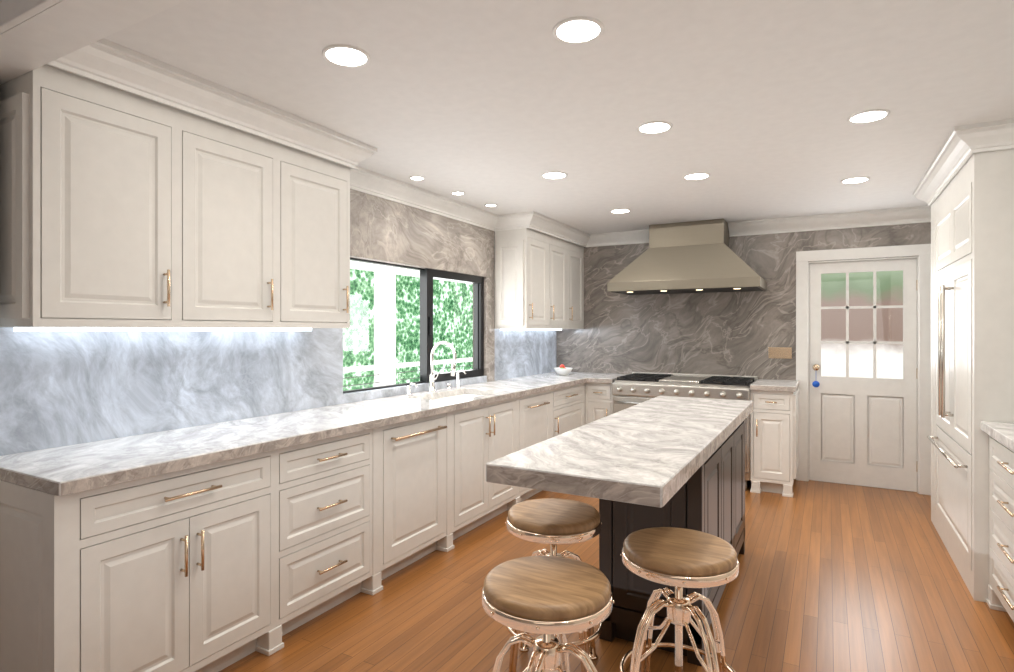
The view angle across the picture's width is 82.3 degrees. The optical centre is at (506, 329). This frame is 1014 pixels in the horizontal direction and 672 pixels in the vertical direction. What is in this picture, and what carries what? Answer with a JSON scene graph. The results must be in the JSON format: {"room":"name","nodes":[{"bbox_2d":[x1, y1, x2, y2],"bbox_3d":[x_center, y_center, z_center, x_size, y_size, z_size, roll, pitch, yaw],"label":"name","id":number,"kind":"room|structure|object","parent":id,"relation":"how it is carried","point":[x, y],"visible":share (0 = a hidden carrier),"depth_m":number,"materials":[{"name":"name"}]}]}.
{"room":"kitchen","nodes":[
{"label":"kitchen","id":0,"kind":"room"},
{"bbox_2d":[0,0,185,84],"bbox_3d":[-0.180,-0.963,1.089,4.050,0.155,0.160,0,0,29],"label":"ceiling beam","id":1,"kind":"structure","parent":0,"point":[62,28],"depth_m":1.70,"materials":[{"name":"paint"}]},
{"bbox_2d":[0,0,61,33],"bbox_3d":[-0.189,0.207,0.958,3.940,2.385,0.077,0,0,29],"label":"door frame","id":2,"kind":"structure","parent":1,"relation":"attached to","point":[13,13],"depth_m":1.64,"materials":[{"name":"paint"}]},
{"bbox_2d":[47,38,378,177],"bbox_3d":[-1.184,-0.978,2.651,0.119,0.125,1.599,0,0,29],"label":"crown molding","id":3,"kind":"structure","parent":1,"relation":"attached to","point":[109,63],"depth_m":2.45,"materials":[{"name":"paint"}]},
{"bbox_2d":[0,189,555,455],"bbox_3d":[-1.418,0.180,3.187,0.150,2.440,8.200,0,0,29],"label":"wall","id":4,"kind":"structure","parent":0,"point":[61,388],"depth_m":2.91,"materials":[{"name":"stone"}]},
{"bbox_2d":[0,64,187,331],"bbox_3d":[-1.642,-0.524,2.281,0.332,1.028,0.543,0,0,29],"label":"upper cabinet","id":5,"kind":"object","parent":4,"relation":"attached to","point":[121,210],"depth_m":2.14,"materials":[{"name":"paint"}]},
{"bbox_2d":[188,113,283,330],"bbox_3d":[-1.400,-0.524,2.718,0.332,1.028,0.544,0,0,29],"label":"upper cabinet","id":6,"kind":"object","parent":4,"relation":"attached to","point":[236,177],"depth_m":2.65,"materials":[{"name":"paint"}]},
{"bbox_2d":[284,145,349,330],"bbox_3d":[-1.162,-0.524,3.146,0.332,1.028,0.523,0,0,29],"label":"upper cabinet","id":7,"kind":"object","parent":4,"relation":"attached to","point":[316,189],"depth_m":3.08,"materials":[{"name":"paint"}]},
{"bbox_2d":[343,257,483,392],"bbox_3d":[-0.665,-0.033,4.508,0.085,0.895,1.780,0,0,29],"label":"window","id":8,"kind":"structure","parent":4,"relation":"in","point":[427,276],"depth_m":4.55,"materials":[{"name":"black"}]},
{"bbox_2d":[350,174,506,230],"bbox_3d":[-0.597,-0.978,4.390,0.120,0.125,2.200,0,0,29],"label":"crown molding","id":9,"kind":"structure","parent":4,"relation":"attached to","point":[379,185],"depth_m":4.37,"materials":[{"name":"paint"}]},
{"bbox_2d":[495,228,550,330],"bbox_3d":[0.144,-0.524,5.504,0.332,1.028,0.508,0,0,29],"label":"upper cabinet","id":10,"kind":"object","parent":4,"relation":"attached to","point":[539,280],"depth_m":5.32,"materials":[{"name":"paint"}]},
{"bbox_2d":[551,236,570,329],"bbox_3d":[0.370,-0.524,5.911,0.332,1.028,0.510,0,0,29],"label":"upper cabinet","id":11,"kind":"object","parent":4,"relation":"attached to","point":[560,249],"depth_m":5.88,"materials":[{"name":"paint"}]},
{"bbox_2d":[571,243,583,328],"bbox_3d":[0.591,-0.524,6.309,0.332,1.028,0.488,0,0,29],"label":"upper cabinet","id":12,"kind":"object","parent":4,"relation":"attached to","point":[577,251],"depth_m":6.28,"materials":[{"name":"paint"}]},
{"bbox_2d":[473,229,494,381],"bbox_3d":[-0.215,0.180,5.357,0.150,2.440,0.142,0,0,29],"label":"wall","id":13,"kind":"structure","parent":0,"point":[489,326],"depth_m":5.32,"materials":[{"name":"stone"}]},
{"bbox_2d":[104,0,1013,233],"bbox_3d":[0.383,-1.090,2.103,4.350,0.100,8.350,0,0,29],"label":"ceiling","id":14,"kind":"structure","parent":0,"point":[503,105],"depth_m":2.51,"materials":[{"name":"paint"}]},
{"bbox_2d":[322,44,370,67],"bbox_3d":[-0.610,-1.037,2.202,0.177,0.006,0.177,0,0,23],"label":"recessed light","id":15,"kind":"object","parent":14,"relation":"in","point":[340,55],"depth_m":2.19,"materials":[{"name":"paint"}]},
{"bbox_2d":[409,176,424,179],"bbox_3d":[-0.614,-1.037,3.965,0.111,0.006,0.111,0,0,23],"label":"recessed light","id":16,"kind":"object","parent":14,"relation":"in","point":[411,177],"depth_m":3.96,"materials":[{"name":"paint"}]},
{"bbox_2d":[451,191,464,194],"bbox_3d":[-0.372,-1.037,4.402,0.111,0.006,0.111,0,0,23],"label":"recessed light","id":17,"kind":"object","parent":14,"relation":"in","point":[454,192],"depth_m":4.40,"materials":[{"name":"paint"}]},
{"bbox_2d":[484,204,497,206],"bbox_3d":[-0.134,-1.037,4.831,0.111,0.006,0.111,0,0,23],"label":"recessed light","id":18,"kind":"object","parent":14,"relation":"in","point":[487,205],"depth_m":4.83,"materials":[{"name":"paint"}]},
{"bbox_2d":[541,171,567,178],"bbox_3d":[0.318,-1.037,3.894,0.177,0.006,0.177,0,0,20],"label":"recessed light","id":19,"kind":"object","parent":14,"relation":"in","point":[554,174],"depth_m":3.90,"materials":[{"name":"paint"}]},
{"bbox_2d":[552,16,603,43],"bbox_3d":[0.247,-1.037,2.012,0.177,0.006,0.177,0,0,23],"label":"recessed light","id":20,"kind":"object","parent":14,"relation":"in","point":[577,30],"depth_m":2.01,"materials":[{"name":"paint"}]},
{"bbox_2d":[610,209,630,212],"bbox_3d":[0.989,-1.037,5.065,0.177,0.006,0.177,0,0,23],"label":"recessed light","id":21,"kind":"object","parent":14,"relation":"in","point":[615,210],"depth_m":5.05,"materials":[{"name":"paint"}]},
{"bbox_2d":[637,121,672,133],"bbox_3d":[0.757,-1.037,2.976,0.177,0.006,0.177,0,0,23],"label":"recessed light","id":22,"kind":"object","parent":14,"relation":"in","point":[653,127],"depth_m":2.97,"materials":[{"name":"paint"}]},
{"bbox_2d":[683,172,709,179],"bbox_3d":[1.281,-1.037,3.921,0.177,0.006,0.177,0,0,23],"label":"recessed light","id":23,"kind":"object","parent":14,"relation":"in","point":[692,176],"depth_m":3.92,"materials":[{"name":"paint"}]},
{"bbox_2d":[840,177,869,183],"bbox_3d":[2.413,-1.037,4.025,0.177,0.006,0.177,0,0,20],"label":"recessed light","id":24,"kind":"object","parent":14,"relation":"in","point":[852,180],"depth_m":4.03,"materials":[{"name":"paint"}]},
{"bbox_2d":[847,109,889,122],"bbox_3d":[1.759,-1.037,2.821,0.177,0.006,0.177,0,0,5],"label":"recessed light","id":25,"kind":"object","parent":14,"relation":"in","point":[867,116],"depth_m":2.82,"materials":[{"name":"paint"}]},
{"bbox_2d":[911,123,982,213],"bbox_3d":[2.726,-0.978,3.662,0.095,0.125,1.648,0,0,29],"label":"crown molding","id":26,"kind":"structure","parent":14,"relation":"attached to","point":[962,141],"depth_m":3.33,"materials":[{"name":"paint"}]},
{"bbox_2d":[979,118,1013,151],"bbox_3d":[2.648,-0.978,2.818,0.540,0.125,0.095,0,0,29],"label":"crown molding","id":27,"kind":"structure","parent":14,"relation":"attached to","point":[997,135],"depth_m":2.91,"materials":[{"name":"paint"}]},
{"bbox_2d":[219,480,1013,671],"bbox_3d":[0.383,1.450,2.103,4.350,0.100,8.350,0,0,29],"label":"floor","id":28,"kind":"structure","parent":0,"point":[835,577],"depth_m":2.90,"materials":[{"name":"brown wood"}]},
{"bbox_2d":[0,448,283,671],"bbox_3d":[-1.461,0.958,2.329,0.601,0.884,0.827,0,0,29],"label":"base cabinet","id":29,"kind":"object","parent":28,"relation":"on","point":[217,566],"depth_m":2.06,"materials":[{"name":"paint"}]},
{"bbox_2d":[0,372,595,495],"bbox_3d":[-0.407,0.492,4.194,0.637,0.045,5.154,0,0,29],"label":"countertop","id":30,"kind":"structure","parent":29,"relation":"on","point":[67,470],"depth_m":2.51,"materials":[{"name":"white stone"}]},
{"bbox_2d":[406,383,417,395],"bbox_3d":[-0.678,0.425,4.149,0.098,0.091,0.038,0,0,29],"label":"soap dispenser","id":31,"kind":"object","parent":30,"relation":"on","point":[408,391],"visible":1,"depth_m":4.15,"materials":[{"name":"silver metal"}]},
{"bbox_2d":[428,341,456,391],"bbox_3d":[-0.473,0.277,4.384,0.252,0.386,0.110,0,0,29],"label":"faucet","id":32,"kind":"object","parent":30,"relation":"on","point":[432,384],"visible":1,"depth_m":4.39,"materials":[{"name":"silver metal"}]},
{"bbox_2d":[456,371,465,387],"bbox_3d":[-0.373,0.400,4.700,0.098,0.141,0.038,0,0,29],"label":"tap","id":33,"kind":"object","parent":30,"relation":"on","point":[457,382],"visible":1,"depth_m":4.70,"materials":[{"name":"silver metal"}]},
{"bbox_2d":[554,364,572,375],"bbox_3d":[0.583,0.413,6.022,0.200,0.113,0.200,0,0,29],"label":"decorative bowl","id":34,"kind":"object","parent":30,"relation":"on","point":[562,370],"visible":1,"depth_m":5.97,"materials":[{"name":"white ceramic"}]},
{"bbox_2d":[284,426,383,634],"bbox_3d":[-1.112,0.958,2.959,0.601,0.884,0.701,0,0,29],"label":"base cabinet","id":35,"kind":"object","parent":28,"relation":"on","point":[334,486],"depth_m":2.82,"materials":[{"name":"paint"}]},
{"bbox_2d":[384,411,455,578],"bbox_3d":[-0.791,0.958,3.537,0.601,0.884,0.741,0,0,29],"label":"dishwasher","id":36,"kind":"object","parent":28,"relation":"on","point":[420,454],"depth_m":3.42,"materials":[{"name":"paint"}]},
{"bbox_2d":[431,394,523,537],"bbox_3d":[-0.403,0.958,4.238,0.601,0.884,0.981,0,0,29],"label":"base cabinet","id":37,"kind":"object","parent":28,"relation":"on","point":[486,433],"depth_m":4.06,"materials":[{"name":"paint"}]},
{"bbox_2d":[524,389,555,499],"bbox_3d":[-0.021,0.958,4.929,0.599,0.884,0.684,0,0,29],"label":"base cabinet","id":38,"kind":"object","parent":28,"relation":"on","point":[539,408],"depth_m":4.84,"materials":[{"name":"paint"}]},
{"bbox_2d":[482,556,613,671],"bbox_3d":[0.118,1.067,1.718,0.461,0.665,0.461,0,0,29],"label":"stool","id":39,"kind":"object","parent":28,"relation":"on","point":[547,597],"visible":1,"depth_m":1.65,"materials":[{"name":"brown wood"}]},
{"bbox_2d":[505,498,603,671],"bbox_3d":[0.190,1.067,2.364,0.414,0.665,0.414,0,0,29],"label":"stool","id":40,"kind":"object","parent":28,"relation":"on","point":[553,522],"visible":0.5,"depth_m":2.26,"materials":[{"name":"brown wood"}]},
{"bbox_2d":[556,383,584,435],"bbox_3d":[0.317,0.958,5.540,0.599,0.884,0.803,0,0,29],"label":"base cabinet","id":41,"kind":"object","parent":28,"relation":"on","point":[570,400],"depth_m":5.42,"materials":[{"name":"paint"}]},
{"bbox_2d":[585,382,612,424],"bbox_3d":[1.050,0.958,5.940,0.289,0.885,0.688,0,0,29],"label":"base cabinet","id":42,"kind":"object","parent":28,"relation":"on","point":[598,401],"visible":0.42,"depth_m":5.68,"materials":[{"name":"paint"}]},
{"bbox_2d":[588,373,627,382],"bbox_3d":[1.067,0.492,5.915,0.227,0.045,0.714,0,0,29],"label":"countertop","id":43,"kind":"structure","parent":42,"relation":"on","point":[600,377],"depth_m":5.73,"materials":[{"name":"white stone"}]},
{"bbox_2d":[599,416,747,665],"bbox_3d":[0.960,0.958,3.144,0.450,0.885,1.430,0,0,29],"label":"kitchen island","id":44,"kind":"object","parent":28,"relation":"on","point":[713,503],"depth_m":2.58,"materials":[{"name":"wood"}]},
{"bbox_2d":[486,396,752,507],"bbox_3d":[0.745,0.483,2.823,0.595,0.065,2.300,0,0,29],"label":"island countertop","id":45,"kind":"structure","parent":44,"relation":"on","point":[644,454],"depth_m":2.13,"materials":[{"name":"white stone"}]},
{"bbox_2d":[619,527,739,671],"bbox_3d":[0.591,1.067,1.994,0.401,0.665,0.401,0,0,29],"label":"stool","id":46,"kind":"object","parent":28,"relation":"on","point":[679,559],"visible":1,"depth_m":1.95,"materials":[{"name":"brown wood"}]},
{"bbox_2d":[612,372,757,490],"bbox_3d":[1.695,0.922,5.544,1.226,0.955,0.755,0,0,29],"label":"range","id":47,"kind":"object","parent":28,"relation":"on","point":[632,389],"visible":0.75,"depth_m":5.35,"materials":[{"name":"silver metal"}]},
{"bbox_2d":[750,389,798,497],"bbox_3d":[2.402,0.958,5.190,0.350,0.885,0.688,0,0,29],"label":"base cabinet","id":48,"kind":"object","parent":28,"relation":"on","point":[774,441],"visible":0.98,"depth_m":4.93,"materials":[{"name":"paint"}]},
{"bbox_2d":[750,379,798,391],"bbox_3d":[2.404,0.492,5.192,0.350,0.045,0.684,0,0,29],"label":"countertop","id":49,"kind":"structure","parent":48,"relation":"on","point":[760,384],"depth_m":4.97,"materials":[{"name":"white stone"}]},
{"bbox_2d":[931,148,1013,601],"bbox_3d":[3.008,0.181,3.369,0.682,2.438,1.210,0,0,29],"label":"tall cabinet","id":50,"kind":"object","parent":28,"relation":"on","point":[972,296],"depth_m":3.06,"materials":[{"name":"paint"}]},
{"bbox_2d":[986,435,1013,621],"bbox_3d":[2.505,0.958,2.399,0.620,0.884,0.971,0,0,29],"label":"base cabinet","id":51,"kind":"object","parent":28,"relation":"on","point":[1001,533],"visible":1,"depth_m":2.72,"materials":[{"name":"paint"}]},
{"bbox_2d":[981,421,1013,450],"bbox_3d":[2.031,0.492,1.577,0.653,0.045,2.868,0,0,29],"label":"countertop","id":52,"kind":"structure","parent":51,"relation":"on","point":[1002,433],"depth_m":2.74,"materials":[{"name":"white stone"}]},
{"bbox_2d":[556,222,930,479],"bbox_3d":[2.436,0.180,5.653,4.200,2.440,0.150,0,0,29],"label":"wall","id":53,"kind":"structure","parent":0,"point":[728,333],"depth_m":5.80,"materials":[{"name":"stone"}]},
{"bbox_2d":[519,211,590,246],"bbox_3d":[0.541,-0.978,5.762,0.119,0.125,1.495,0,0,29],"label":"crown molding","id":54,"kind":"structure","parent":53,"relation":"attached to","point":[533,220],"depth_m":5.55,"materials":[{"name":"paint"}]},
{"bbox_2d":[591,229,648,246],"bbox_3d":[1.240,-0.978,6.175,0.701,0.125,0.095,0,0,29],"label":"crown molding","id":55,"kind":"structure","parent":53,"relation":"attached to","point":[637,236],"depth_m":6.19,"materials":[{"name":"paint"}]},
{"bbox_2d":[607,219,766,294],"bbox_3d":[1.730,-0.703,5.607,1.380,0.671,0.610,0,0,29],"label":"range hood","id":56,"kind":"object","parent":53,"relation":"attached to","point":[691,257],"visible":1,"depth_m":5.47,"materials":[{"name":"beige metal"}]},
{"bbox_2d":[769,347,791,358],"bbox_3d":[2.579,0.217,5.478,0.200,0.105,0.016,0,0,29],"label":"outlet","id":57,"kind":"object","parent":53,"relation":"attached to","point":[781,352],"visible":1,"depth_m":5.48,"materials":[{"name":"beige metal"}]},
{"bbox_2d":[728,207,930,236],"bbox_3d":[3.123,-0.978,5.131,2.191,0.125,0.095,0,0,29],"label":"crown molding","id":58,"kind":"structure","parent":53,"relation":"attached to","point":[896,216],"depth_m":5.24,"materials":[{"name":"paint"}]},
{"bbox_2d":[809,258,916,491],"bbox_3d":[3.162,0.390,5.174,0.824,2.010,0.124,0,0,29],"label":"door","id":59,"kind":"structure","parent":53,"relation":"in","point":[862,431],"depth_m":5.18,"materials":[{"name":"paint"}]},
{"bbox_2d":[796,244,930,494],"bbox_3d":[3.187,0.335,5.224,1.040,2.130,0.172,0,0,29],"label":"door frame","id":60,"kind":"structure","parent":53,"relation":"attached to","point":[921,253],"depth_m":5.04,"materials":[{"name":"paint"}]},
{"label":"outside","id":61,"kind":"structure","parent":0,"visible":0},
{"bbox_2d":[343,260,472,390],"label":"outdoor scenery","id":62,"kind":"structure","parent":61,"point":[402,306],"depth_m":9.69,"materials":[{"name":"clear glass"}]},
{"bbox_2d":[821,271,902,378],"bbox_3d":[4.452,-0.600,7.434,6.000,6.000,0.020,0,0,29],"label":"window","id":63,"kind":"structure","parent":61,"point":[834,326],"depth_m":7.38,"materials":[{"name":"clear glass"}]}
]}

